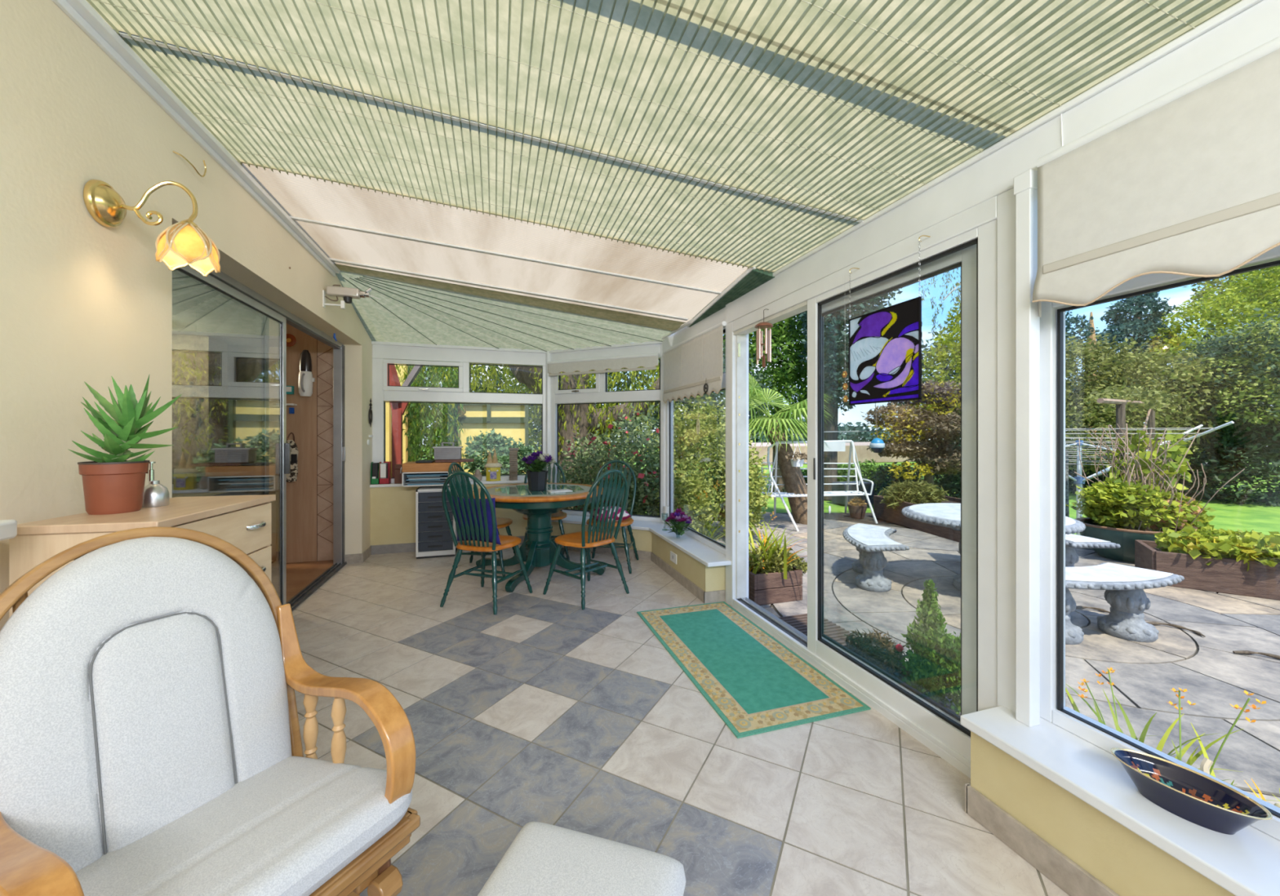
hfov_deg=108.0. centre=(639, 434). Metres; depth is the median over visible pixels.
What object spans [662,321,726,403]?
roller blind
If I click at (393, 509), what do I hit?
wall
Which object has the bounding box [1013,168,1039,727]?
post
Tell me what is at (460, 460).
wooden board
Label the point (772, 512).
flowering plant
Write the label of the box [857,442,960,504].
hedge
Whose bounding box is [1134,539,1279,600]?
raised planter
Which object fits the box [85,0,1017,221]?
blind
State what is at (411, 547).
baseboard
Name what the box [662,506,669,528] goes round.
oil lamp
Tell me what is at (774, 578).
planter
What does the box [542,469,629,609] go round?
chair
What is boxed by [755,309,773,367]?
wind chime
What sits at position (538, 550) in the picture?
dining table
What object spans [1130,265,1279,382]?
tree
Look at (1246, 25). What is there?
trim
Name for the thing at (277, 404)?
wall shelf
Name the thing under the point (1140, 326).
conifer
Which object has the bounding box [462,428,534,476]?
bush
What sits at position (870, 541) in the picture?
stone bench
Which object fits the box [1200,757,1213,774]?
stump
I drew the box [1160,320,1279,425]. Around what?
tree
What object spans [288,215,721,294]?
trim
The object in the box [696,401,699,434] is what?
suncatcher
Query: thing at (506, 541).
chair
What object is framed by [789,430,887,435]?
washing line
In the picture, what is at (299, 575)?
floor
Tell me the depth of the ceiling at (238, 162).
2.82 m
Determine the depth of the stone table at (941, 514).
4.00 m
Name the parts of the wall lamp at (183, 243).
plate, swan arm, petal glass, petal glass, petal glass, petal glass, petal glass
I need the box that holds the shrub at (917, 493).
[878,477,948,511]
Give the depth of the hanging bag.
4.58 m
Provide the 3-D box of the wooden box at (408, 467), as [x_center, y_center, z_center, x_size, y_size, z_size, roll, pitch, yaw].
[-2.218,0.339,4.983,0.540,0.088,0.365,0,0,-17]
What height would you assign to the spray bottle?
0.082 m
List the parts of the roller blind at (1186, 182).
pull cord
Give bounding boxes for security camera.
[322,284,380,309]
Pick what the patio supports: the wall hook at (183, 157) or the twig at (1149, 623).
the twig at (1149, 623)
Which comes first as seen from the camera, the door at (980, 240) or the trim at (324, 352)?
the door at (980, 240)
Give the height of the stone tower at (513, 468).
0.376 m
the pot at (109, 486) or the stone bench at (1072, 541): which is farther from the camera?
the stone bench at (1072, 541)
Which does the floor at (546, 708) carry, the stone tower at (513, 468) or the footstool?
the footstool
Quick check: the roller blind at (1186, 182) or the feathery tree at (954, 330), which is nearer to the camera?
the roller blind at (1186, 182)
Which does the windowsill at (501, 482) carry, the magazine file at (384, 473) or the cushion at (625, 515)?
the magazine file at (384, 473)
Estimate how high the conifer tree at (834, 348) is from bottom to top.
7.016 m
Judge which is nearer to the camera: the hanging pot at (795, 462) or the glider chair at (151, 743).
the glider chair at (151, 743)
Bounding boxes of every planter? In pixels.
[712,520,825,605]
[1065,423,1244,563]
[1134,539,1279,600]
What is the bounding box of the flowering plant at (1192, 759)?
[1102,688,1279,801]
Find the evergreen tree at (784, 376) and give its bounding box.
[715,310,855,492]
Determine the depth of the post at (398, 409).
6.56 m
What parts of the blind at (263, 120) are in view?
cord, cord, cord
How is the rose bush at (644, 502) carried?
on the ground at (1263, 518)
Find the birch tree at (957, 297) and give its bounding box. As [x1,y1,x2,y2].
[920,267,960,447]
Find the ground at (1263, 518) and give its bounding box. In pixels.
[419,444,1279,535]
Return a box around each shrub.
[645,347,776,453]
[649,392,773,542]
[840,627,907,673]
[862,644,915,684]
[878,477,948,511]
[1065,328,1269,476]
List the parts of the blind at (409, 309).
cord, cord, cord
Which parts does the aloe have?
stem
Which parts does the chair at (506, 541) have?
leg, leg, seat, leg, leg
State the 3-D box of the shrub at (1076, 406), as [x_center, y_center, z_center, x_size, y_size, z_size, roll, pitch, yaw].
[10.667,-0.546,9.918,4.210,3.825,3.458,0,0,30]
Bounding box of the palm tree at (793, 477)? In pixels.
[702,373,834,524]
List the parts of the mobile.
cord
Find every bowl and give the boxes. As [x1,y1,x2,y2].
[1079,520,1180,563]
[1111,747,1272,835]
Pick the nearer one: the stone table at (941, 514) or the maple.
the stone table at (941, 514)
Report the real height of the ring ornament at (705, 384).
0.119 m
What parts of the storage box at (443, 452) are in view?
lid, handle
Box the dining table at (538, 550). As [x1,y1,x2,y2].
[472,483,605,592]
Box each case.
[394,464,402,484]
[415,459,435,462]
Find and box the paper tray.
[401,471,453,487]
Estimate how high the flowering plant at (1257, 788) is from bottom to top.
0.350 m
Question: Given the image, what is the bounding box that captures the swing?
[760,440,877,531]
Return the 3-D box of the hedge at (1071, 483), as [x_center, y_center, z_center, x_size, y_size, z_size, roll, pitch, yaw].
[10.884,0.810,11.704,6.514,2.915,2.699,0,0,2]
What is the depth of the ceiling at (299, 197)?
3.11 m
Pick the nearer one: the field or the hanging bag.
the hanging bag
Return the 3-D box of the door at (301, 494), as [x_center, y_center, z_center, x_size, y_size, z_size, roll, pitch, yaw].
[-3.438,0.070,4.677,0.328,2.420,0.040,0,0,-17]
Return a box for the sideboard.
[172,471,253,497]
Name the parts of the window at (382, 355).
opening sash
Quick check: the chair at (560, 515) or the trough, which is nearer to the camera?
the chair at (560, 515)
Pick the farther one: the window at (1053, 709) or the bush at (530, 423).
the bush at (530, 423)
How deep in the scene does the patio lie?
3.04 m
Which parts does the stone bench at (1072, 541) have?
seat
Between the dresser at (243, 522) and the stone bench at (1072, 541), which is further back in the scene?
the stone bench at (1072, 541)
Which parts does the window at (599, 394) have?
opening sash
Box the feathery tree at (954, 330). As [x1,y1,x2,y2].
[906,295,960,430]
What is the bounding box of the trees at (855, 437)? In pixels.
[681,413,904,442]
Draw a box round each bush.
[391,404,542,475]
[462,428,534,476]
[558,403,690,516]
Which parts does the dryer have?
post, arm, arm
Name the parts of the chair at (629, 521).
leg, seat, leg, leg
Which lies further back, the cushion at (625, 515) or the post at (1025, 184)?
the cushion at (625, 515)
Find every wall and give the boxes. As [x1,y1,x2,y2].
[0,0,372,631]
[227,345,278,533]
[370,480,552,545]
[551,521,725,600]
[970,731,1235,895]
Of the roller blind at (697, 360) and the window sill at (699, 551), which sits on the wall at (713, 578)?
the window sill at (699, 551)
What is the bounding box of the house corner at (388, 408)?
[385,364,419,477]
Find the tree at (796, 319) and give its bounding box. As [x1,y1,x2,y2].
[773,309,848,339]
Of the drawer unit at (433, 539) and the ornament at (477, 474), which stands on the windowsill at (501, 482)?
the ornament at (477, 474)
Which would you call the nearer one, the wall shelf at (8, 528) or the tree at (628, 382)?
the wall shelf at (8, 528)
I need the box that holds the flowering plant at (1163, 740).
[1065,667,1241,772]
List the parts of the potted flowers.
pot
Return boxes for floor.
[270,533,333,601]
[292,544,1069,895]
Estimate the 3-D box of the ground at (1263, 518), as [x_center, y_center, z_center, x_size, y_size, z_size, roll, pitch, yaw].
[8.349,1.470,23.565,90.000,0.180,80.000,0,0,-17]
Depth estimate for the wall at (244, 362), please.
5.98 m
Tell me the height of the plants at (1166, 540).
0.372 m
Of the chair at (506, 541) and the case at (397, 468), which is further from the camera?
the case at (397, 468)
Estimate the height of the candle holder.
0.169 m
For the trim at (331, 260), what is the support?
attached to the ceiling at (238, 162)
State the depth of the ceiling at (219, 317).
4.53 m
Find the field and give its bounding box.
[658,442,947,465]
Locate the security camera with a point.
(348, 294)
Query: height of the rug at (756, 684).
0.012 m
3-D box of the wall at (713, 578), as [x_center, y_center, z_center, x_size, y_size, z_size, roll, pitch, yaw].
[-0.064,1.153,4.741,0.840,0.355,2.718,0,0,-43]
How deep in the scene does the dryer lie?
6.06 m
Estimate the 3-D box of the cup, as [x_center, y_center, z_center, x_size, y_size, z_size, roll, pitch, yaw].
[-3.332,-0.738,4.632,0.104,0.220,0.088,0,0,-17]
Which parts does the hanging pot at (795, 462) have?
pot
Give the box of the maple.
[860,379,960,484]
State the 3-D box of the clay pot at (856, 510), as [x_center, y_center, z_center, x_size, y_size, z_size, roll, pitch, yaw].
[3.584,1.187,7.651,0.296,0.346,0.334,0,0,33]
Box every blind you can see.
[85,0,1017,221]
[120,35,858,273]
[333,263,685,351]
[547,352,659,376]
[642,0,1242,135]
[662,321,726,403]
[687,266,774,327]
[1031,35,1279,317]
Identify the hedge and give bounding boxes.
[763,467,886,493]
[800,459,903,489]
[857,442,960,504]
[952,435,1216,494]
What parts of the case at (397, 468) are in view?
case lid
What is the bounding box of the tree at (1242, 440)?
[1128,302,1279,506]
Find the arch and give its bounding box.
[1085,385,1187,486]
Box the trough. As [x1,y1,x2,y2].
[873,495,960,542]
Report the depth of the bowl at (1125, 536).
4.92 m
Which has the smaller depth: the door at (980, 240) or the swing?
the door at (980, 240)
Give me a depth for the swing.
7.15 m
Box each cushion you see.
[0,537,291,872]
[75,755,412,895]
[452,496,501,545]
[588,506,631,522]
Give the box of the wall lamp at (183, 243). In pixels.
[83,179,220,276]
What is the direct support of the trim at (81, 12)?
attached to the wall at (82, 300)
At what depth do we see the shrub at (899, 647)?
2.48 m
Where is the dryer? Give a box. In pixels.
[1065,421,1234,535]
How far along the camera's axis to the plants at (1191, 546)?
4.05 m
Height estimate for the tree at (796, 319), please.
3.263 m
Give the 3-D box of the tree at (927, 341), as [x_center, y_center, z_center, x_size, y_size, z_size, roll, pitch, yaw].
[17.568,-1.324,16.509,17.015,6.258,5.166,0,0,-1]
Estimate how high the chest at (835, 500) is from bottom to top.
0.420 m
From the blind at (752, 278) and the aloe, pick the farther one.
the blind at (752, 278)
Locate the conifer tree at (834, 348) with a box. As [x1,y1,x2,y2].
[796,288,902,500]
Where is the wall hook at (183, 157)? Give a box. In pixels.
[173,151,206,177]
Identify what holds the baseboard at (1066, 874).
attached to the wall at (1122, 860)
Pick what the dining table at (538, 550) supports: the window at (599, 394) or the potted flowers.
the potted flowers
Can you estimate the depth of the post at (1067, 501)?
6.12 m
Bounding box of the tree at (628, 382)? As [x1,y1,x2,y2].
[419,349,725,463]
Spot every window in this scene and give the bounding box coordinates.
[172,333,227,473]
[371,340,662,483]
[545,342,665,523]
[665,329,725,555]
[1040,245,1279,840]
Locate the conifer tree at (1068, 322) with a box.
[1065,310,1099,379]
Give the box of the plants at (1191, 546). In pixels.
[1173,533,1279,563]
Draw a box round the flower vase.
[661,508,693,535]
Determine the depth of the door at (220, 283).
3.30 m
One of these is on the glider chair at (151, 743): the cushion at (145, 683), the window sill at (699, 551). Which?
the cushion at (145, 683)
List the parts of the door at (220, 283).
sliding sash, sliding sash, head frame, pull handle, frame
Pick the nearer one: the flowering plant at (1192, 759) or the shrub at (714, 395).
the flowering plant at (1192, 759)
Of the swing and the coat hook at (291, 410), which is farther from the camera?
the swing
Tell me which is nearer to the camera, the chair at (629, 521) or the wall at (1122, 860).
the wall at (1122, 860)
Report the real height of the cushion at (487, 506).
0.363 m
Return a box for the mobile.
[188,302,204,439]
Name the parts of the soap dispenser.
tank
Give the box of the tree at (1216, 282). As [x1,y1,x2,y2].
[1180,266,1279,324]
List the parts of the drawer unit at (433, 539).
drawer pull, drawer, drawer, drawer pull, drawer pull, drawer pull, drawer, drawer pull, drawer pull, drawer, drawer, drawer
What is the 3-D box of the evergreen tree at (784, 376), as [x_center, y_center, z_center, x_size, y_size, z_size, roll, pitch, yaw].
[3.081,-1.368,11.014,3.919,5.461,2.929,0,0,-26]
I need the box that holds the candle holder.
[661,514,666,528]
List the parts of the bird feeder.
cord, globe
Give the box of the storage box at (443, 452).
[432,442,462,459]
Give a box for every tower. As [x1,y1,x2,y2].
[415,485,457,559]
[508,448,519,480]
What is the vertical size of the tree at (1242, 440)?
4.424 m
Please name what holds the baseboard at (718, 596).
attached to the wall at (713, 578)
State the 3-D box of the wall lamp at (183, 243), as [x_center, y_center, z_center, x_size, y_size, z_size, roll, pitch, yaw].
[-1.677,-0.743,1.631,0.323,0.307,0.181,0,0,-17]
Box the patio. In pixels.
[695,511,1279,805]
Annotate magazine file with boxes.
[370,462,379,484]
[378,462,391,484]
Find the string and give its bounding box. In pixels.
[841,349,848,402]
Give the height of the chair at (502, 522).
1.022 m
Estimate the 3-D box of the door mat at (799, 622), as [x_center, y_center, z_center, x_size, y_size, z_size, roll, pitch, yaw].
[1.228,1.344,3.160,0.370,0.029,0.600,0,0,-17]
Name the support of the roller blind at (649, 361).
attached to the window at (382, 355)
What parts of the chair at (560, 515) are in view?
seat, leg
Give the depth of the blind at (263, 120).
2.16 m
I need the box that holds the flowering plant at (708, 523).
[684,480,725,542]
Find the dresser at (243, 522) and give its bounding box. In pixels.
[8,494,275,617]
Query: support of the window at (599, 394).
in the wall at (393, 509)
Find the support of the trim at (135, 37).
attached to the ceiling at (238, 162)
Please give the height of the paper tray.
0.146 m
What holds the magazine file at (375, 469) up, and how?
on the windowsill at (501, 482)
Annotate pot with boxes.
[77,460,149,515]
[785,442,807,466]
[847,496,867,518]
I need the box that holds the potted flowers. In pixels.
[520,450,555,491]
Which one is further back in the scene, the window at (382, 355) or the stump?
the window at (382, 355)
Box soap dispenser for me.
[142,462,169,507]
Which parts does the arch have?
rail, post, post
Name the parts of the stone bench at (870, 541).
seat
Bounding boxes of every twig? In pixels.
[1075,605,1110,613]
[1146,622,1205,637]
[1232,650,1279,659]
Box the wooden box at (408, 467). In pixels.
[402,462,461,472]
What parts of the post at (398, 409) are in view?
post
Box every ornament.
[368,398,372,426]
[473,469,482,480]
[703,382,708,392]
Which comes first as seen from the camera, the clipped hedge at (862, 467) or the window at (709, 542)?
the window at (709, 542)
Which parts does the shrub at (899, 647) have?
pot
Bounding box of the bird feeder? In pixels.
[870,403,884,453]
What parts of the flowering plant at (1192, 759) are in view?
stem, stem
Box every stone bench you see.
[842,523,909,592]
[951,528,1120,567]
[1065,562,1184,644]
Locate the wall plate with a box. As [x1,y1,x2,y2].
[286,333,296,346]
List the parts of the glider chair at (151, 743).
armrest, armrest, seat frame, rail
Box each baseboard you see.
[344,546,371,564]
[370,536,524,555]
[554,541,724,604]
[964,782,1119,895]
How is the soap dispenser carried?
on the dresser at (243, 522)
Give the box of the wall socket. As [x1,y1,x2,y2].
[670,551,676,564]
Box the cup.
[299,349,311,372]
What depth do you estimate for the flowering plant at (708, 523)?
5.37 m
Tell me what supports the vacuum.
attached to the door at (301, 494)
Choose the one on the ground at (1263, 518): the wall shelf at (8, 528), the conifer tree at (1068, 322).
the conifer tree at (1068, 322)
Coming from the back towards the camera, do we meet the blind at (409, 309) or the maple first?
the maple
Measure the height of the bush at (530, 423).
1.686 m
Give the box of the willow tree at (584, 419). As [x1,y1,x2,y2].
[388,340,680,509]
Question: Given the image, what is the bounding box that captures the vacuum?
[297,349,315,396]
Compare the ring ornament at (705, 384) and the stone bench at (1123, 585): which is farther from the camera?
the ring ornament at (705, 384)
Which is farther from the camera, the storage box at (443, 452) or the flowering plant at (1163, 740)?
the storage box at (443, 452)
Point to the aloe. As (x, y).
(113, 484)
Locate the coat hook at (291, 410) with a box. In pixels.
[288,407,293,413]
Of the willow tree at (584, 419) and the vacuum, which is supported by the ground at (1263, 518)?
the willow tree at (584, 419)
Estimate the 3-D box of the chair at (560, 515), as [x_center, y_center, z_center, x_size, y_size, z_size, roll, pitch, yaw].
[-0.999,0.772,4.886,0.492,1.022,0.575,0,0,-12]
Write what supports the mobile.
hanging from the ceiling at (219, 317)
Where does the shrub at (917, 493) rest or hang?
in the trough
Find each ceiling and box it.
[172,271,278,347]
[238,162,333,263]
[242,163,747,324]
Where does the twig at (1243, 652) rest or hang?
on the patio
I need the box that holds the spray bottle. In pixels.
[286,386,293,394]
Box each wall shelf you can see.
[0,520,17,541]
[275,403,297,405]
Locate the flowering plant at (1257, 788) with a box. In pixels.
[1244,778,1266,801]
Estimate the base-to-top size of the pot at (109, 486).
0.148 m
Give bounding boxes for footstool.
[477,822,685,895]
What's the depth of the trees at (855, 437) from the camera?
37.99 m
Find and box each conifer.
[899,578,960,715]
[1069,291,1191,427]
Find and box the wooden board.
[435,458,474,462]
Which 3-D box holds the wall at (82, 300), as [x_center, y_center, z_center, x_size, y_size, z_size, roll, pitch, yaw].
[-1.943,-0.050,1.567,0.235,2.660,7.550,0,0,-17]
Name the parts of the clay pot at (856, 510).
pot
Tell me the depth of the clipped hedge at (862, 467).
11.26 m
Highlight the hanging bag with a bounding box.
[286,432,298,482]
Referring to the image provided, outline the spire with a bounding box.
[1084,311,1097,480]
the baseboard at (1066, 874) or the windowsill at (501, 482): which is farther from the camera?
the windowsill at (501, 482)
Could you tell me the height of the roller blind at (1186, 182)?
0.627 m
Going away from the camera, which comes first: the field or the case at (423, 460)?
the case at (423, 460)
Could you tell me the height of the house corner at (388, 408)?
4.280 m
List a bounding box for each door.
[172,264,346,611]
[278,323,316,564]
[725,187,1015,778]
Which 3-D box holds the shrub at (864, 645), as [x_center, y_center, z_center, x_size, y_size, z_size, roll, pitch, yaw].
[1.335,1.237,2.670,0.358,0.246,0.358,0,0,-17]
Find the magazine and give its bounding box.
[546,488,573,493]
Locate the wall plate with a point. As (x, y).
(291, 340)
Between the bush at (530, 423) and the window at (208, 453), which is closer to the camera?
the window at (208, 453)
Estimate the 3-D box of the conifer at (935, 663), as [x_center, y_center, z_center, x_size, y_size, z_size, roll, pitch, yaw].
[1.489,1.052,2.344,0.297,0.623,0.334,0,0,-17]
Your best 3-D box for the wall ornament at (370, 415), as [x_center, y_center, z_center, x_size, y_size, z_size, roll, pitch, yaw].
[-2.858,-0.235,4.932,0.028,0.310,0.108,0,0,-17]
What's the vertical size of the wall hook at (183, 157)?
0.084 m
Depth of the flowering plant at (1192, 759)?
1.59 m
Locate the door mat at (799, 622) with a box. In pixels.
[777,613,857,645]
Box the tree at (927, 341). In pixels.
[881,315,1279,475]
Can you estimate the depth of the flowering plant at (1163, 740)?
1.81 m
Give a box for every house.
[453,402,528,475]
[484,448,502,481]
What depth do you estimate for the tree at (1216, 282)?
17.13 m
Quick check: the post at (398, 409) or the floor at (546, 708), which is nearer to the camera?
the floor at (546, 708)
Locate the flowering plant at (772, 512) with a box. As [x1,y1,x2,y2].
[719,511,790,549]
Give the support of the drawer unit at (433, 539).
on the floor at (546, 708)
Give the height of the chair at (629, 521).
1.022 m
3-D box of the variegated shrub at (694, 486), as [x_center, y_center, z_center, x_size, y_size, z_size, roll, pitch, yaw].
[0.816,0.414,5.922,1.732,2.234,1.475,0,0,-21]
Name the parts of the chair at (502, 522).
leg, leg, seat, leg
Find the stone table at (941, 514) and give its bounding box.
[901,502,1085,591]
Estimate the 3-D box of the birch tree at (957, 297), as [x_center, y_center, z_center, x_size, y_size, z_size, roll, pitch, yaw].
[8.154,-2.869,11.747,3.352,8.460,1.791,0,0,-13]
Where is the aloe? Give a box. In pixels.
[67,375,181,515]
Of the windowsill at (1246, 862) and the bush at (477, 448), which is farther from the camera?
the bush at (477, 448)
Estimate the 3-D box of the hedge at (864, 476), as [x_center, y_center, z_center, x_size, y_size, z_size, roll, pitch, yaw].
[5.063,1.450,11.306,4.454,1.326,1.397,0,0,-11]
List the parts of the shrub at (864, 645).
pot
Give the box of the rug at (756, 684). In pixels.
[636,601,871,738]
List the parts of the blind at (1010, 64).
cord, cord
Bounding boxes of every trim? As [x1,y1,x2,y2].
[51,0,340,276]
[113,29,863,222]
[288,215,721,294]
[316,339,333,561]
[328,257,688,320]
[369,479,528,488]
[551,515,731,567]
[661,0,1279,356]
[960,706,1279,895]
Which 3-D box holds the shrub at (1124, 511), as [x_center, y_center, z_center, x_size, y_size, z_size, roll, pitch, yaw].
[5.529,0.618,5.106,1.311,1.484,1.238,0,0,24]
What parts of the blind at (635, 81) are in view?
cord, cord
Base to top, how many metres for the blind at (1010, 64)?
0.365 m
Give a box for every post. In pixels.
[387,363,422,477]
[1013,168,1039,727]
[1065,450,1069,517]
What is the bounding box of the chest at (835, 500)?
[831,480,874,505]
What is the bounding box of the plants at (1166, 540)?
[1153,525,1279,572]
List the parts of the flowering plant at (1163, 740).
stem, stem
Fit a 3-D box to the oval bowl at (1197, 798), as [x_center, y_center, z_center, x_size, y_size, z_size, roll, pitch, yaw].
[1.369,0.906,1.170,0.147,0.078,0.260,0,0,-17]
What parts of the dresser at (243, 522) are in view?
drawer, handle, drawer, handle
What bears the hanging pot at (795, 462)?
hanging from the palm tree at (793, 477)
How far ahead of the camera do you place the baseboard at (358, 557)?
4.64 m
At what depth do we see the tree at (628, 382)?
14.06 m
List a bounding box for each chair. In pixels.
[0,526,420,895]
[440,471,532,614]
[448,462,515,577]
[519,462,569,564]
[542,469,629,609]
[579,459,639,573]
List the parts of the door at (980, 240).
strike plate, threshold rail, handle, lead frame, leaded glass, stained glass panel, sliding sash, sliding sash, chain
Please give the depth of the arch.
5.66 m

